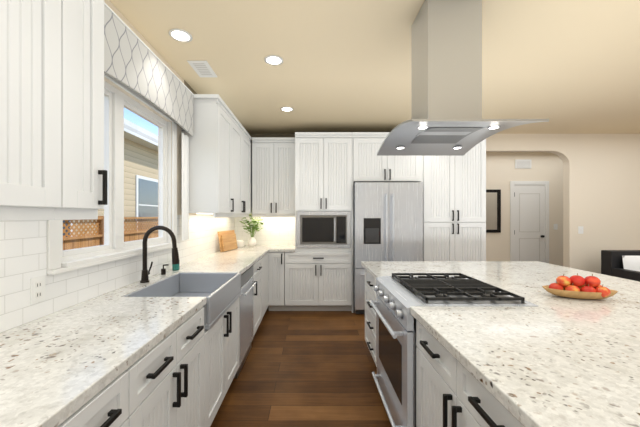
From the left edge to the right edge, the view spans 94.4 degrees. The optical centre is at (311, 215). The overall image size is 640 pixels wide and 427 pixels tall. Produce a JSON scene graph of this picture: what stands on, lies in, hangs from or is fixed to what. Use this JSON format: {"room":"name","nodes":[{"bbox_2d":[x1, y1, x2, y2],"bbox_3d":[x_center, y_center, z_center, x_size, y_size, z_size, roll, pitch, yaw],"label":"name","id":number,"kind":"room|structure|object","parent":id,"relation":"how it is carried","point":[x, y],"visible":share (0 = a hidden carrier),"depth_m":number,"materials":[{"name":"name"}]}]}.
{"room":"kitchen","nodes":[
{"label":"kitchen","id":0,"kind":"room"},
{"bbox_2d":[104,0,212,241],"bbox_3d":[-1.329,0.020,1.185,0.123,2.740,7.570,0,0,0],"label":"wall","id":1,"kind":"structure","parent":0,"point":[184,82],"depth_m":2.68,"materials":[{"name":"beige paint"}]},
{"bbox_2d":[0,0,83,211],"bbox_3d":[-1.097,-0.595,0.815,0.340,1.130,0.711,0,0,0],"label":"upper cabinet","id":2,"kind":"object","parent":1,"relation":"attached to","point":[51,109],"depth_m":1.02,"materials":[{"name":"white paint"}]},
{"bbox_2d":[84,0,106,211],"bbox_3d":[-1.097,-0.595,1.177,0.340,1.130,0.295,0,0,0],"label":"upper cabinet","id":3,"kind":"object","parent":1,"relation":"attached to","point":[95,176],"depth_m":1.26,"materials":[{"name":"white paint"}]},
{"bbox_2d":[47,73,178,274],"bbox_3d":[-1.292,-0.320,2.078,0.125,1.200,1.335,0,0,0],"label":"window","id":4,"kind":"structure","parent":1,"relation":"in","point":[115,246],"depth_m":1.97,"materials":[{"name":"white wood"}]},
{"bbox_2d":[0,215,235,332],"bbox_3d":[-1.265,0.232,1.925,0.008,0.483,5.849,0,0,0],"label":"tile backsplash","id":5,"kind":"structure","parent":1,"relation":"attached to","point":[23,252],"depth_m":1.47,"materials":[{"name":"white tile"}]},
{"bbox_2d":[30,275,44,303],"bbox_3d":[-1.258,0.338,1.360,0.007,0.115,0.070,0,0,0],"label":"duplex electrical outlet","id":6,"kind":"object","parent":5,"relation":"attached to","point":[37,289],"visible":1,"depth_m":1.35,"materials":[{"name":"white plastic"}]},
{"bbox_2d":[104,2,193,135],"bbox_3d":[-1.210,-0.986,2.116,0.117,0.411,1.557,0,0,0],"label":"fabric valance","id":7,"kind":"object","parent":1,"relation":"attached to","point":[134,62],"visible":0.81,"depth_m":2.04,"materials":[{"name":"white fabric"}]},
{"bbox_2d":[182,133,188,240],"bbox_3d":[-1.215,-0.274,2.839,0.023,1.008,0.158,0,0,0],"label":"panel","id":8,"kind":"object","parent":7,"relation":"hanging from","point":[185,187],"visible":0.96,"depth_m":2.84,"materials":[{"name":"white wood"}]},
{"bbox_2d":[188,98,235,213],"bbox_3d":[-1.097,-0.595,3.211,0.340,1.130,0.559,0,0,0],"label":"upper cabinet","id":9,"kind":"object","parent":1,"relation":"attached to","point":[220,162],"depth_m":2.93,"materials":[{"name":"white paint"}]},
{"bbox_2d":[236,122,251,213],"bbox_3d":[-1.097,-0.595,3.924,0.340,1.130,1.150,0,0,0],"label":"upper cabinet","id":10,"kind":"object","parent":1,"relation":"attached to","point":[243,143],"depth_m":4.05,"materials":[{"name":"white paint"}]},
{"bbox_2d":[210,306,391,426],"bbox_3d":[2.915,1.440,1.850,8.610,0.100,9.140,0,0,0],"label":"floor","id":11,"kind":"structure","parent":0,"point":[308,368],"depth_m":2.53,"materials":[{"name":"brown wood"}]},
{"bbox_2d":[58,354,145,426],"bbox_3d":[-0.943,0.952,0.670,0.651,0.872,0.802,0,0,0],"label":"base cabinet","id":12,"kind":"object","parent":11,"relation":"on","point":[122,403],"depth_m":0.95,"materials":[{"name":"white paint"}]},
{"bbox_2d":[146,307,213,426],"bbox_3d":[-0.943,0.952,1.349,0.651,0.872,0.841,0,0,0],"label":"base cabinet","id":13,"kind":"object","parent":11,"relation":"on","point":[183,374],"depth_m":1.40,"materials":[{"name":"white paint"}]},
{"bbox_2d":[0,245,271,426],"bbox_3d":[-0.938,0.494,1.924,0.660,0.040,5.848,0,0,0],"label":"countertop","id":14,"kind":"structure","parent":13,"relation":"on","point":[57,368],"depth_m":1.10,"materials":[{"name":"white stone"}]},
{"bbox_2d":[140,226,179,282],"bbox_3d":[-1.089,0.271,2.143,0.276,0.405,0.106,0,0,0],"label":"pull-down faucet","id":15,"kind":"object","parent":14,"relation":"on","point":[146,271],"visible":1,"depth_m":2.11,"materials":[{"name":"black metal"}]},
{"bbox_2d":[161,264,168,274],"bbox_3d":[-1.194,0.431,2.400,0.058,0.083,0.036,0,0,0],"label":"soap dispenser","id":16,"kind":"object","parent":14,"relation":"on","point":[163,271],"visible":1,"depth_m":2.39,"materials":[{"name":"black metal"}]},
{"bbox_2d":[172,260,179,270],"bbox_3d":[-1.195,0.414,2.600,0.056,0.118,0.076,0,0,0],"label":"soap bottle","id":17,"kind":"object","parent":14,"relation":"on","point":[175,267],"visible":0.52,"depth_m":2.57,"materials":[{"name":"teal"}]},
{"bbox_2d":[123,273,240,329],"bbox_3d":[-0.864,0.574,2.120,0.528,0.192,0.756,0,0,0],"label":"farmhouse sink","id":18,"kind":"object","parent":14,"relation":"in","point":[221,292],"visible":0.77,"depth_m":2.31,"materials":[{"name":"silver metal"}]},
{"bbox_2d":[218,230,237,251],"bbox_3d":[-1.150,0.337,4.075,0.082,0.269,0.440,0,0,12],"label":"cutting board","id":19,"kind":"object","parent":14,"relation":"on","point":[227,241],"visible":1,"depth_m":4.01,"materials":[{"name":"brown wood"}]},
{"bbox_2d":[237,240,244,246],"bbox_3d":[-1.100,0.420,4.550,0.124,0.105,0.124,0,0,0],"label":"jar candle","id":20,"kind":"object","parent":14,"relation":"on","point":[240,243],"visible":0.98,"depth_m":4.50,"materials":[{"name":"white wax"}]},
{"bbox_2d":[240,215,268,246],"bbox_3d":[-0.870,0.224,4.622,0.462,0.498,0.346,0,0,0],"label":"potted plant","id":21,"kind":"object","parent":14,"relation":"on","point":[252,240],"visible":0.92,"depth_m":4.58,"materials":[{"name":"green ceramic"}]},
{"bbox_2d":[214,298,238,417],"bbox_3d":[-0.943,1.031,2.075,0.651,0.714,0.891,0,0,0],"label":"base cabinet","id":22,"kind":"object","parent":11,"relation":"on","point":[226,330],"depth_m":2.09,"materials":[{"name":"white paint"}]},
{"bbox_2d":[234,266,256,377],"bbox_3d":[-0.895,0.952,2.820,0.644,0.867,0.594,0,0,0],"label":"dishwasher","id":23,"kind":"object","parent":11,"relation":"on","point":[246,315],"visible":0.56,"depth_m":2.74,"materials":[{"name":"silver metal"}]},
{"bbox_2d":[252,258,261,336],"bbox_3d":[-0.943,0.952,3.389,0.651,0.872,0.539,0,0,0],"label":"base cabinet","id":24,"kind":"object","parent":11,"relation":"on","point":[257,267],"depth_m":3.40,"materials":[{"name":"white paint"}]},
{"bbox_2d":[262,253,267,317],"bbox_3d":[-0.943,0.952,3.899,0.651,0.872,0.621,0,0,0],"label":"base cabinet","id":25,"kind":"object","parent":11,"relation":"on","point":[265,258],"depth_m":3.86,"materials":[{"name":"white paint"}]},
{"bbox_2d":[268,252,351,310],"bbox_3d":[-0.030,0.952,4.522,1.205,0.872,0.651,0,0,0],"label":"base cabinet","id":26,"kind":"object","parent":11,"relation":"on","point":[309,281],"visible":1,"depth_m":4.24,"materials":[{"name":"white paint"}]},
{"bbox_2d":[268,245,294,251],"bbox_3d":[-0.426,0.494,4.530,0.363,0.040,0.637,0,0,0],"label":"countertop","id":27,"kind":"structure","parent":26,"relation":"on","point":[275,248],"depth_m":4.32,"materials":[{"name":"white stone"}]},
{"bbox_2d":[365,269,376,366],"bbox_3d":[0.885,0.952,2.694,0.680,0.872,0.732,0,0,0],"label":"base cabinet","id":28,"kind":"object","parent":11,"relation":"on","point":[370,314],"depth_m":2.76,"materials":[{"name":"white paint"}]},
{"bbox_2d":[353,182,422,313],"bbox_3d":[1.074,0.454,4.449,0.942,1.848,0.781,0,0,0],"label":"refrigerator","id":29,"kind":"object","parent":11,"relation":"on","point":[387,221],"visible":0.65,"depth_m":4.13,"materials":[{"name":"silver metal"}]},
{"bbox_2d":[369,273,537,426],"bbox_3d":[0.815,0.913,1.940,0.754,0.946,0.764,0,0,0],"label":"range","id":30,"kind":"object","parent":11,"relation":"on","point":[397,298],"visible":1,"depth_m":1.78,"materials":[{"name":"silver metal"}]},
{"bbox_2d":[423,139,485,260],"bbox_3d":[2.022,0.115,4.539,0.936,2.549,0.617,0,0,0],"label":"tall cabinet","id":31,"kind":"object","parent":11,"relation":"on","point":[454,208],"depth_m":4.24,"materials":[{"name":"white paint"}]},
{"bbox_2d":[416,320,516,426],"bbox_3d":[0.885,0.952,1.081,0.680,0.872,0.943,0,0,0],"label":"base cabinet","id":32,"kind":"object","parent":11,"relation":"on","point":[451,391],"depth_m":1.17,"materials":[{"name":"white paint"}]},
{"bbox_2d":[361,261,639,426],"bbox_3d":[1.442,0.494,1.460,1.855,0.040,3.280,0,0,0],"label":"countertop","id":33,"kind":"structure","parent":32,"relation":"on","point":[550,360],"depth_m":1.12,"materials":[{"name":"white stone"}]},
{"bbox_2d":[542,273,617,298],"bbox_3d":[1.550,0.403,1.715,0.352,0.141,0.194,0,0,0],"label":"bowl","id":34,"kind":"object","parent":33,"relation":"on","point":[577,286],"visible":1,"depth_m":1.68,"materials":[{"name":"red food"}]},
{"bbox_2d":[601,250,639,281],"bbox_3d":[4.700,0.950,4.080,0.740,0.880,0.720,0,0,0],"label":"armchair","id":35,"kind":"object","parent":11,"relation":"on","point":[624,264],"visible":0.6,"depth_m":4.28,"materials":[{"name":"black leather"}]},
{"bbox_2d":[109,0,639,152],"bbox_3d":[2.915,-1.400,1.850,8.610,0.100,9.140,0,0,0],"label":"ceiling","id":36,"kind":"structure","parent":0,"point":[568,66],"depth_m":2.55,"materials":[{"name":"beige paint"}]},
{"bbox_2d":[169,28,191,41],"bbox_3d":[-0.980,-1.346,2.210,0.164,0.008,0.164,0,0,0],"label":"recessed light","id":37,"kind":"object","parent":36,"relation":"in","point":[180,35],"visible":1,"depth_m":2.21,"materials":[{"name":"white"}]},
{"bbox_2d":[187,61,216,76],"bbox_3d":[-1.000,-1.345,2.720,0.170,0.008,0.300,0,0,0],"label":"ceiling vent","id":38,"kind":"object","parent":36,"relation":"in","point":[202,68],"visible":1,"depth_m":2.70,"materials":[{"name":"white metal"}]},
{"bbox_2d":[264,55,282,64],"bbox_3d":[-0.330,-1.346,2.560,0.164,0.008,0.164,0,0,0],"label":"recessed light","id":39,"kind":"object","parent":36,"relation":"in","point":[273,60],"visible":1,"depth_m":2.56,"materials":[{"name":"white"}]},
{"bbox_2d":[281,107,292,111],"bbox_3d":[-0.315,-1.346,3.730,0.164,0.008,0.164,0,0,0],"label":"recessed light","id":40,"kind":"object","parent":36,"relation":"in","point":[287,109],"visible":1,"depth_m":3.74,"materials":[{"name":"white"}]},
{"bbox_2d":[377,0,548,155],"bbox_3d":[0.870,-0.917,1.950,0.700,0.862,0.860,0,0,0],"label":"range hood","id":41,"kind":"object","parent":36,"relation":"hanging from","point":[446,119],"visible":1,"depth_m":1.80,"materials":[{"name":"silver metal"}]},
{"bbox_2d":[249,134,639,273],"bbox_3d":[2.665,0.020,4.909,7.870,2.740,0.123,0,0,0],"label":"wall","id":42,"kind":"structure","parent":0,"point":[601,189],"depth_m":4.85,"materials":[{"name":"beige paint"}]},
{"bbox_2d":[236,215,294,244],"bbox_3d":[-0.743,0.232,4.845,0.992,0.483,0.009,0,0,0],"label":"tile backsplash","id":43,"kind":"structure","parent":42,"relation":"attached to","point":[279,230],"depth_m":4.84,"materials":[{"name":"white tile"}]},
{"bbox_2d":[252,137,294,216],"bbox_3d":[-0.581,-0.590,4.662,0.667,1.210,0.373,0,0,0],"label":"upper cabinet","id":44,"kind":"object","parent":42,"relation":"attached to","point":[273,176],"visible":0.85,"depth_m":4.52,"materials":[{"name":"white paint"}]},
{"bbox_2d":[295,132,351,251],"bbox_3d":[0.165,-0.341,4.522,0.815,1.709,0.651,0,0,0],"label":"upper cabinet","id":45,"kind":"object","parent":42,"relation":"attached to","point":[323,171],"visible":0.85,"depth_m":4.24,"materials":[{"name":"white paint"}]},
{"bbox_2d":[297,212,349,247],"bbox_3d":[0.165,0.198,4.438,0.771,0.521,0.463,0,0,0],"label":"built-in microwave","id":46,"kind":"object","parent":45,"relation":"in","point":[323,229],"visible":0.98,"depth_m":4.24,"materials":[{"name":"silver metal"}]},
{"bbox_2d":[352,132,422,187],"bbox_3d":[1.074,-0.827,4.539,0.960,0.665,0.617,0,0,0],"label":"upper cabinet","id":47,"kind":"object","parent":42,"relation":"attached to","point":[367,166],"depth_m":4.24,"materials":[{"name":"white paint"}]},
{"bbox_2d":[578,226,582,233],"bbox_3d":[4.400,0.230,4.845,0.080,0.120,0.009,0,0,0],"label":"switch plate","id":48,"kind":"object","parent":42,"relation":"attached to","point":[580,229],"depth_m":4.84,"materials":[{"name":"white plastic"}]},
{"bbox_2d":[486,153,562,265],"bbox_3d":[4.800,0.020,6.360,4.840,2.740,0.120,0,0,0],"label":"wall","id":49,"kind":"structure","parent":0,"point":[502,172],"depth_m":6.28,"materials":[{"name":"beige paint"}]},
{"bbox_2d":[485,190,500,232],"bbox_3d":[3.600,-0.105,6.283,0.800,0.910,0.030,0,0,0],"label":"mirror","id":50,"kind":"object","parent":49,"relation":"attached to","point":[493,211],"visible":0.42,"depth_m":6.29,"materials":[{"name":"black mirror"}]},
{"bbox_2d":[515,159,530,168],"bbox_3d":[4.490,-1.105,6.290,0.340,0.190,0.016,0,0,0],"label":"air vent","id":51,"kind":"object","parent":49,"relation":"in","point":[522,163],"visible":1,"depth_m":6.29,"materials":[{"name":"white metal"}]},
{"bbox_2d":[510,181,548,262],"bbox_3d":[4.620,0.325,6.267,0.820,2.130,0.062,0,0,0],"label":"hall door","id":52,"kind":"structure","parent":49,"relation":"in","point":[529,220],"depth_m":6.29,"materials":[{"name":"white wood"}]},
{"label":"outside","id":53,"kind":"structure","parent":0,"visible":0},
{"bbox_3d":[-6.698,2.090,6.000,10.605,0.100,20.000,0,0,0],"label":"ground","id":54,"kind":"structure","parent":53,"visible":0},
{"bbox_2d":[63,216,157,249],"bbox_3d":[-3.295,1.020,7.000,0.110,2.040,14.000,0,0,0],"label":"fence","id":55,"kind":"object","parent":54,"relation":"on","point":[127,235],"depth_m":4.50,"materials":[{"name":"brown wood"}]},
{"bbox_2d":[63,118,157,236],"bbox_3d":[-7.365,-1.010,9.500,4.470,6.100,13.800,0,0,0],"label":"house","id":56,"kind":"structure","parent":54,"relation":"on","point":[145,171],"depth_m":9.50,"materials":[{"name":"beige wood"}]}
]}

